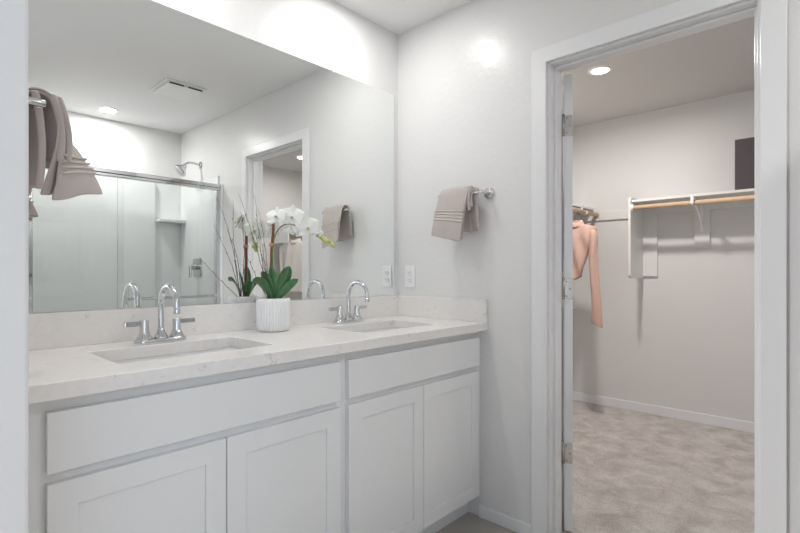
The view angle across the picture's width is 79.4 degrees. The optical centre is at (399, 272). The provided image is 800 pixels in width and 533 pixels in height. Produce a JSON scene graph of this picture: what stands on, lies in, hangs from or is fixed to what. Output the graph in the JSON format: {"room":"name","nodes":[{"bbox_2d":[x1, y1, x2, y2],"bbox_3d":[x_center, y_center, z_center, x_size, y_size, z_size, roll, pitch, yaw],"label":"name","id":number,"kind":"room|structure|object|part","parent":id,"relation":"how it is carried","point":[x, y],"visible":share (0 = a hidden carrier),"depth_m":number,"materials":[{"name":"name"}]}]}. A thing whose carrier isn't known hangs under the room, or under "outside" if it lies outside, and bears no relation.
{"room":"bathroom","nodes":[
{"label":"bathroom","id":0,"kind":"room"},
{"bbox_2d":[0,0,28,532],"bbox_3d":[-0.761,-0.072,0.852,4.520,2.440,0.120,0,0,43],"label":"wall","id":1,"kind":"structure","parent":0,"point":[14,14],"depth_m":0.78,"materials":[{"name":"white paint"}]},
{"bbox_2d":[29,97,45,108],"bbox_3d":[-0.872,-0.364,1.089,0.267,0.054,0.076,0,0,43],"label":"towel bar","id":2,"kind":"object","parent":1,"relation":"attached to","point":[38,103],"visible":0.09,"depth_m":1.03,"materials":[{"name":"silver metal"}]},
{"bbox_2d":[29,87,102,199],"bbox_3d":[-0.800,-0.283,1.132,0.132,0.245,0.212,0,0,43],"label":"hand towel","id":3,"kind":"object","parent":2,"relation":"hanging from","point":[69,175],"visible":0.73,"depth_m":1.09,"materials":[{"name":"beige fabric"}]},
{"bbox_2d":[29,0,397,313],"bbox_3d":[-0.693,-0.072,1.983,0.120,2.440,1.870,0,0,43],"label":"wall","id":4,"kind":"structure","parent":0,"point":[327,34],"depth_m":2.25,"materials":[{"name":"white paint"}]},
{"bbox_2d":[29,0,393,312],"bbox_3d":[-0.614,-0.425,1.970,0.012,1.094,1.709,0,0,43],"label":"wall mirror","id":5,"kind":"object","parent":4,"relation":"attached to","point":[177,116],"visible":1,"depth_m":1.80,"materials":[{"name":"silver mirror"}]},
{"bbox_2d":[29,295,399,350],"bbox_3d":[-0.601,0.178,1.979,0.018,0.109,1.749,0,0,43],"label":"backsplash","id":6,"kind":"structure","parent":4,"relation":"attached to","point":[50,330],"depth_m":1.72,"materials":[{"name":"stone"}]},
{"bbox_2d":[332,0,753,126],"bbox_3d":[-0.384,-1.342,0.795,5.150,0.100,8.010,0,0,43],"label":"ceiling","id":7,"kind":"structure","parent":0,"point":[718,61],"depth_m":3.06,"materials":[{"name":"grey paint"}]},
{"bbox_2d":[588,65,611,74],"bbox_3d":[1.280,-1.288,3.082,0.142,0.006,0.142,0,0,43],"label":"recessed light","id":8,"kind":"object","parent":7,"relation":"in","point":[599,70],"visible":1,"depth_m":3.08,"materials":[{"name":"white plastic"}]},
{"bbox_2d":[435,400,753,532],"bbox_3d":[0.906,1.194,2.183,5.150,0.108,4.220,0,0,43],"label":"floor","id":9,"kind":"structure","parent":0,"point":[634,472],"depth_m":2.68,"materials":[{"name":"carpet"}]},
{"bbox_2d":[29,354,340,532],"bbox_3d":[-0.693,0.710,1.488,0.548,0.877,0.900,0,0,43],"label":"vanity cabinet","id":10,"kind":"object","parent":9,"relation":"on","point":[253,450],"visible":0.72,"depth_m":1.26,"materials":[{"name":"paint"}]},
{"bbox_3d":[-0.620,0.744,1.179,0.020,0.577,0.404,0,0,43],"label":"door","id":11,"kind":"part","parent":10,"relation":"part of","materials":[{"name":"paint"}]},
{"bbox_3d":[-0.622,0.744,1.181,0.011,0.469,0.296,0,0,43],"label":"recessed panel","id":12,"kind":"part","parent":10,"relation":"part of","materials":[{"name":"paint"}]},
{"bbox_3d":[-0.482,0.366,1.328,0.020,0.131,0.810,0,0,43],"label":"drawer","id":13,"kind":"part","parent":10,"relation":"part of","materials":[{"name":"paint"}]},
{"bbox_2d":[29,295,487,403],"bbox_3d":[-0.397,0.197,1.790,0.574,0.146,1.749,0,0,43],"label":"countertop","id":14,"kind":"structure","parent":10,"relation":"on","point":[72,353],"depth_m":1.59,"materials":[{"name":"stone"}]},
{"bbox_2d":[124,283,194,344],"bbox_3d":[-0.796,0.134,1.594,0.182,0.197,0.185,0,0,-8],"label":"faucet","id":15,"kind":"object","parent":14,"relation":"on","point":[144,337],"visible":1,"depth_m":1.59,"materials":[{"name":"silver metal"}]},
{"bbox_3d":[-0.851,0.168,1.554,0.015,0.017,0.070,0,0,43],"label":"lever","id":16,"kind":"part","parent":15,"relation":"part of","materials":[{"name":"silver metal"}]},
{"bbox_3d":[-0.834,0.189,1.572,0.051,0.064,0.051,0,0,43],"label":"handle","id":17,"kind":"part","parent":15,"relation":"part of","materials":[{"name":"silver metal"}]},
{"bbox_3d":[-0.798,0.226,1.610,0.056,0.014,0.166,0,0,43],"label":"plate","id":18,"kind":"part","parent":15,"relation":"part of","materials":[{"name":"silver metal"}]},
{"bbox_3d":[-0.752,0.128,1.567,0.145,0.185,0.018,0,0,43],"label":"spout","id":19,"kind":"part","parent":15,"relation":"part of","materials":[{"name":"silver metal"}]},
{"bbox_3d":[-0.763,0.189,1.648,0.051,0.064,0.051,0,0,43],"label":"handle","id":20,"kind":"part","parent":15,"relation":"part of","materials":[{"name":"silver metal"}]},
{"bbox_3d":[-0.746,0.168,1.667,0.015,0.017,0.070,0,0,43],"label":"lever","id":21,"kind":"part","parent":15,"relation":"part of","materials":[{"name":"silver metal"}]},
{"bbox_2d":[112,347,239,363],"bbox_3d":[-0.658,0.337,1.480,0.299,0.132,0.474,0,0,43],"label":"undermount sink","id":22,"kind":"object","parent":14,"relation":"in","point":[227,348],"visible":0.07,"depth_m":1.59,"materials":[{"name":"white ceramic"}]},
{"bbox_2d":[239,196,335,331],"bbox_3d":[-0.460,-0.035,1.923,0.355,0.535,0.214,0,0,-29],"label":"potted orchid","id":23,"kind":"object","parent":14,"relation":"on","point":[273,312],"visible":1,"depth_m":1.90,"materials":[{"name":"ceramic"}]},
{"bbox_3d":[-0.513,-0.188,1.964,0.016,0.073,0.087,0,0,30],"label":"flower","id":24,"kind":"part","parent":23,"relation":"part of","materials":[{"name":"white plant"}]},
{"bbox_3d":[-0.503,0.168,1.919,0.132,0.130,0.131,0,0,43],"label":"pot","id":25,"kind":"part","parent":23,"relation":"part of","materials":[{"name":"ceramic"}]},
{"bbox_3d":[-0.485,-0.224,1.892,0.084,0.070,0.031,0,0,10],"label":"flower","id":26,"kind":"part","parent":23,"relation":"part of","materials":[{"name":"white plant"}]},
{"bbox_3d":[-0.458,-0.193,1.981,0.016,0.079,0.088,0,0,41],"label":"flower","id":27,"kind":"part","parent":23,"relation":"part of","materials":[{"name":"white plant"}]},
{"bbox_3d":[-0.422,-0.226,1.894,0.094,0.080,0.018,0,0,-2],"label":"flower","id":28,"kind":"part","parent":23,"relation":"part of","materials":[{"name":"white plant"}]},
{"bbox_3d":[-0.389,-0.038,1.921,0.244,0.312,0.008,0,0,1],"label":"flower stem","id":29,"kind":"part","parent":23,"relation":"part of","materials":[{"name":"green plant"}]},
{"bbox_3d":[-0.405,-0.182,1.980,0.017,0.075,0.084,0,0,40],"label":"flower","id":30,"kind":"part","parent":23,"relation":"part of","materials":[{"name":"white plant"}]},
{"bbox_3d":[-0.366,-0.182,1.902,0.091,0.081,0.018,0,0,-11],"label":"flower","id":31,"kind":"part","parent":23,"relation":"part of","materials":[{"name":"white plant"}]},
{"bbox_3d":[-0.327,-0.156,1.914,0.047,0.038,0.020,0,0,-44],"label":"flower","id":32,"kind":"part","parent":23,"relation":"part of","materials":[{"name":"white plant"}]},
{"bbox_2d":[329,280,369,323],"bbox_3d":[-0.236,0.134,2.218,0.182,0.197,0.185,0,0,-8],"label":"faucet","id":33,"kind":"object","parent":14,"relation":"on","point":[340,319],"visible":1,"depth_m":2.21,"materials":[{"name":"silver metal"}]},
{"bbox_3d":[-0.291,0.168,2.178,0.015,0.017,0.070,0,0,43],"label":"lever","id":34,"kind":"part","parent":33,"relation":"part of","materials":[{"name":"silver metal"}]},
{"bbox_3d":[-0.274,0.189,2.196,0.051,0.064,0.051,0,0,43],"label":"handle","id":35,"kind":"part","parent":33,"relation":"part of","materials":[{"name":"silver metal"}]},
{"bbox_3d":[-0.239,0.226,2.234,0.056,0.014,0.166,0,0,43],"label":"plate","id":36,"kind":"part","parent":33,"relation":"part of","materials":[{"name":"silver metal"}]},
{"bbox_3d":[-0.193,0.128,2.191,0.145,0.185,0.018,0,0,43],"label":"spout","id":37,"kind":"part","parent":33,"relation":"part of","materials":[{"name":"silver metal"}]},
{"bbox_3d":[-0.204,0.189,2.272,0.051,0.064,0.051,0,0,43],"label":"handle","id":38,"kind":"part","parent":33,"relation":"part of","materials":[{"name":"silver metal"}]},
{"bbox_2d":[359,327,401,332],"bbox_3d":[-0.083,0.337,2.099,0.299,0.132,0.474,0,0,43],"label":"undermount sink","id":39,"kind":"object","parent":14,"relation":"in","point":[392,328],"visible":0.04,"depth_m":2.28,"materials":[{"name":"white ceramic"}]},
{"bbox_3d":[-0.343,0.744,1.477,0.020,0.577,0.404,0,0,43],"label":"door","id":40,"kind":"part","parent":10,"relation":"part of","materials":[{"name":"paint"}]},
{"bbox_3d":[-0.345,0.744,1.479,0.011,0.469,0.296,0,0,43],"label":"recessed panel","id":41,"kind":"part","parent":10,"relation":"part of","materials":[{"name":"paint"}]},
{"bbox_2d":[341,332,479,532],"bbox_3d":[-0.099,0.710,2.128,0.548,0.877,0.846,0,0,43],"label":"vanity cabinet","id":42,"kind":"object","parent":9,"relation":"on","point":[410,412],"visible":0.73,"depth_m":1.89,"materials":[{"name":"paint"}]},
{"bbox_3d":[-0.047,0.744,1.796,0.020,0.577,0.394,0,0,43],"label":"door","id":43,"kind":"part","parent":42,"relation":"part of","materials":[{"name":"paint"}]},
{"bbox_3d":[-0.049,0.744,1.798,0.011,0.469,0.286,0,0,43],"label":"recessed panel","id":44,"kind":"part","parent":42,"relation":"part of","materials":[{"name":"paint"}]},
{"bbox_3d":[0.088,0.366,1.942,0.020,0.131,0.791,0,0,43],"label":"drawer","id":45,"kind":"part","parent":42,"relation":"part of","materials":[{"name":"paint"}]},
{"bbox_3d":[0.224,0.744,2.087,0.020,0.577,0.394,0,0,43],"label":"door","id":46,"kind":"part","parent":42,"relation":"part of","materials":[{"name":"paint"}]},
{"bbox_3d":[0.222,0.744,2.089,0.011,0.469,0.286,0,0,43],"label":"recessed panel","id":47,"kind":"part","parent":42,"relation":"part of","materials":[{"name":"paint"}]},
{"bbox_2d":[398,0,799,532],"bbox_3d":[1.053,-0.072,1.716,3.040,2.440,0.115,0,0,43],"label":"wall","id":48,"kind":"structure","parent":0,"point":[465,72],"depth_m":2.20,"materials":[{"name":"white paint"}]},
{"bbox_2d":[405,266,414,287],"bbox_3d":[0.052,0.024,2.560,0.070,0.116,0.010,0,0,43],"label":"power outlet","id":49,"kind":"object","parent":48,"relation":"attached to","point":[409,270],"visible":1,"depth_m":2.56,"materials":[{"name":"white plastic"}]},
{"bbox_2d":[438,187,494,198],"bbox_3d":[0.309,-0.365,2.276,0.272,0.054,0.075,0,0,43],"label":"towel bar","id":50,"kind":"object","parent":48,"relation":"attached to","point":[489,192],"visible":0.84,"depth_m":2.21,"materials":[{"name":"silver metal"}]},
{"bbox_2d":[431,186,479,240],"bbox_3d":[0.268,-0.269,2.260,0.207,0.260,0.137,0,0,43],"label":"hand towel","id":51,"kind":"object","parent":50,"relation":"hanging from","point":[456,213],"visible":1,"depth_m":2.22,"materials":[{"name":"beige fabric"}]},
{"bbox_3d":[0.385,-0.365,2.198,0.017,0.017,0.063,0,0,43],"label":"post","id":52,"kind":"part","parent":50,"relation":"part of","materials":[{"name":"silver metal"}]},
{"bbox_2d":[479,505,531,532],"bbox_3d":[0.471,1.119,2.169,0.271,0.058,0.013,0,0,43],"label":"baseboard","id":53,"kind":"structure","parent":48,"relation":"attached to","point":[516,525],"depth_m":2.16,"materials":[{"name":"wood"}]},
{"bbox_2d":[562,74,573,530],"bbox_3d":[0.826,0.135,2.441,0.141,2.002,0.700,0,0,15],"label":"door","id":54,"kind":"structure","parent":48,"relation":"in","point":[567,87],"depth_m":2.11,"materials":[{"name":"wood"}]},
{"bbox_2d":[547,0,759,532],"bbox_3d":[0.928,0.128,1.831,0.741,2.040,0.115,0,0,43],"label":"trim","id":55,"kind":"structure","parent":48,"relation":"attached to","point":[749,8],"depth_m":2.03,"materials":[{"name":"wood"}]},
{"bbox_2d":[532,0,786,532],"bbox_3d":[0.883,0.100,1.783,0.857,2.096,0.018,0,0,43],"label":"trim","id":56,"kind":"structure","parent":48,"relation":"attached to","point":[773,13],"depth_m":1.52,"materials":[{"name":"wood"}]},
{"bbox_2d":[573,90,753,421],"bbox_3d":[2.807,-0.072,3.215,3.770,2.440,0.120,0,0,43],"label":"wall","id":57,"kind":"structure","parent":0,"point":[681,337],"depth_m":3.76,"materials":[{"name":"white paint"}]},
{"bbox_2d":[573,391,753,432],"bbox_3d":[2.762,1.101,3.166,3.530,0.077,0.013,0,0,43],"label":"baseboard","id":58,"kind":"structure","parent":57,"relation":"attached to","point":[740,425],"depth_m":3.77,"materials":[{"name":"wood"}]},
{"bbox_2d":[628,188,753,277],"bbox_3d":[2.777,-0.263,2.934,2.533,0.622,0.332,0,0,43],"label":"closet shelf","id":59,"kind":"object","parent":57,"relation":"attached to","point":[642,213],"visible":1,"depth_m":3.67,"materials":[{"name":"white wood"}]},
{"bbox_3d":[1.858,-0.263,3.793,0.018,0.622,0.324,0,0,43],"label":"panel","id":60,"kind":"part","parent":59,"relation":"part of","materials":[{"name":"white wood"}]},
{"bbox_3d":[2.689,-0.490,2.827,2.515,0.033,0.033,0,0,43],"label":"rod","id":61,"kind":"part","parent":59,"relation":"part of","materials":[{"name":"brown wood"}]},
{"bbox_2d":[735,137,753,189],"bbox_3d":[2.484,-0.722,3.228,0.362,0.340,0.270,0,0,43],"label":"storage box","id":62,"kind":"object","parent":59,"relation":"on","point":[744,148],"visible":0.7,"depth_m":3.22,"materials":[{"name":"black cardboard"}]},
{"bbox_3d":[2.484,-0.850,3.228,0.362,0.085,0.270,0,0,43],"label":"lid","id":63,"kind":"part","parent":62,"relation":"part of","materials":[{"name":"black cardboard"}]},
{"bbox_3d":[0.689,-0.072,3.617,0.120,2.440,2.175,0,0,43],"label":"wall","id":64,"kind":"structure","parent":0,"visible":0},
{"bbox_2d":[573,203,627,221],"bbox_3d":[1.040,-0.412,3.416,0.666,0.280,1.990,0,0,43],"label":"closet shelf","id":65,"kind":"object","parent":64,"relation":"attached to","point":[586,215],"visible":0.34,"depth_m":4.07,"materials":[{"name":"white wood"}]},
{"bbox_3d":[1.016,-0.492,3.420,0.033,0.033,1.962,0,0,43],"label":"rod","id":66,"kind":"part","parent":65,"relation":"part of","materials":[{"name":"brown wood"}]},
{"bbox_3d":[1.369,-0.414,3.800,0.349,0.201,0.059,0,0,43],"label":"clothes hanger","id":67,"kind":"object","parent":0,"visible":0},
{"bbox_2d":[573,220,602,327],"bbox_3d":[1.365,0.007,3.801,0.446,0.836,0.130,0,0,35],"label":"blouse","id":68,"kind":"object","parent":67,"relation":"hanging from","point":[585,237],"visible":0.55,"depth_m":3.69,"materials":[{"name":"pink fabric"}]}
]}

